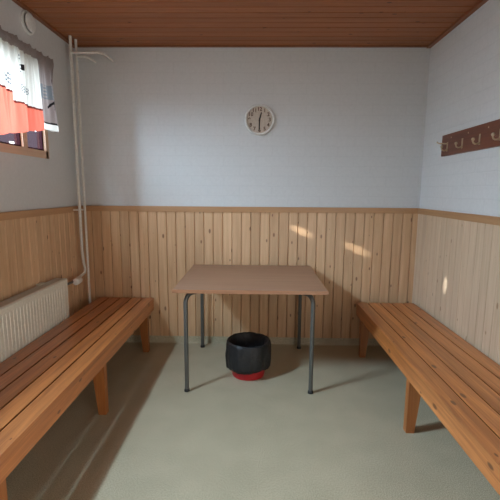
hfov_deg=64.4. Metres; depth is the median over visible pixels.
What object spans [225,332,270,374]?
liner
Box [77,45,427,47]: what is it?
trim
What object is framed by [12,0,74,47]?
trim
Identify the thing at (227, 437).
floor
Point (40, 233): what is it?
wall
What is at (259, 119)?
wall clock
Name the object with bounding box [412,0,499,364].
wall
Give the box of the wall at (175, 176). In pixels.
[74,47,429,338]
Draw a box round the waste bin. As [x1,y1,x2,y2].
[232,370,264,380]
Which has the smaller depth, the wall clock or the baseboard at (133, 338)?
the wall clock
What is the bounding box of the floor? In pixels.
[6,343,499,499]
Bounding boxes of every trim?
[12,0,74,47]
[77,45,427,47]
[427,0,487,47]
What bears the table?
on the floor
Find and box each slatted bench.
[0,297,153,499]
[356,303,499,494]
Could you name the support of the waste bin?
on the floor
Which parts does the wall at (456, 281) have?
cap rail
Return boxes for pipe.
[68,35,113,276]
[74,39,95,303]
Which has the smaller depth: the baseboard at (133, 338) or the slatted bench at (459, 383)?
the slatted bench at (459, 383)
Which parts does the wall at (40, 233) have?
cap rail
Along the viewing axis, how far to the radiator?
2.46 m
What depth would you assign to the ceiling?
2.69 m
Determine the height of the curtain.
0.611 m
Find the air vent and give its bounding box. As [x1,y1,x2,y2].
[20,10,35,34]
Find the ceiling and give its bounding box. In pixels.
[20,0,479,44]
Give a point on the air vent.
(30, 23)
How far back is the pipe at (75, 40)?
3.19 m
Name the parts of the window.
sash, sash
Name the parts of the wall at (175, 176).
cap rail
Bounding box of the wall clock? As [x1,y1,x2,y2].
[244,104,274,134]
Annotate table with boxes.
[172,265,327,393]
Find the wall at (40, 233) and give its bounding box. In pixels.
[0,0,88,316]
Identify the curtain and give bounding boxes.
[0,25,58,134]
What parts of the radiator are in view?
panel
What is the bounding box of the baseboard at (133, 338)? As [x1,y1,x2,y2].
[125,335,381,346]
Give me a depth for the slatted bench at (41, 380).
2.14 m
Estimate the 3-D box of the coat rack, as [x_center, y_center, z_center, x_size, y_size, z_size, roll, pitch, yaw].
[1.360,-0.651,2.188,0.088,0.147,1.435,1,9,1]
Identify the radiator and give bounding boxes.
[0,276,82,362]
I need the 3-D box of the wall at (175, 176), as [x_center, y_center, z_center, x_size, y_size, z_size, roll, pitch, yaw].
[-0.002,-0.457,3.415,3.155,2.592,0.174,1,9,1]
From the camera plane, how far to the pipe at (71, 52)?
3.09 m
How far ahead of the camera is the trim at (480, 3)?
2.67 m
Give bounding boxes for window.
[0,129,49,158]
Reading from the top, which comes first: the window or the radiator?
the window
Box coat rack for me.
[436,119,499,156]

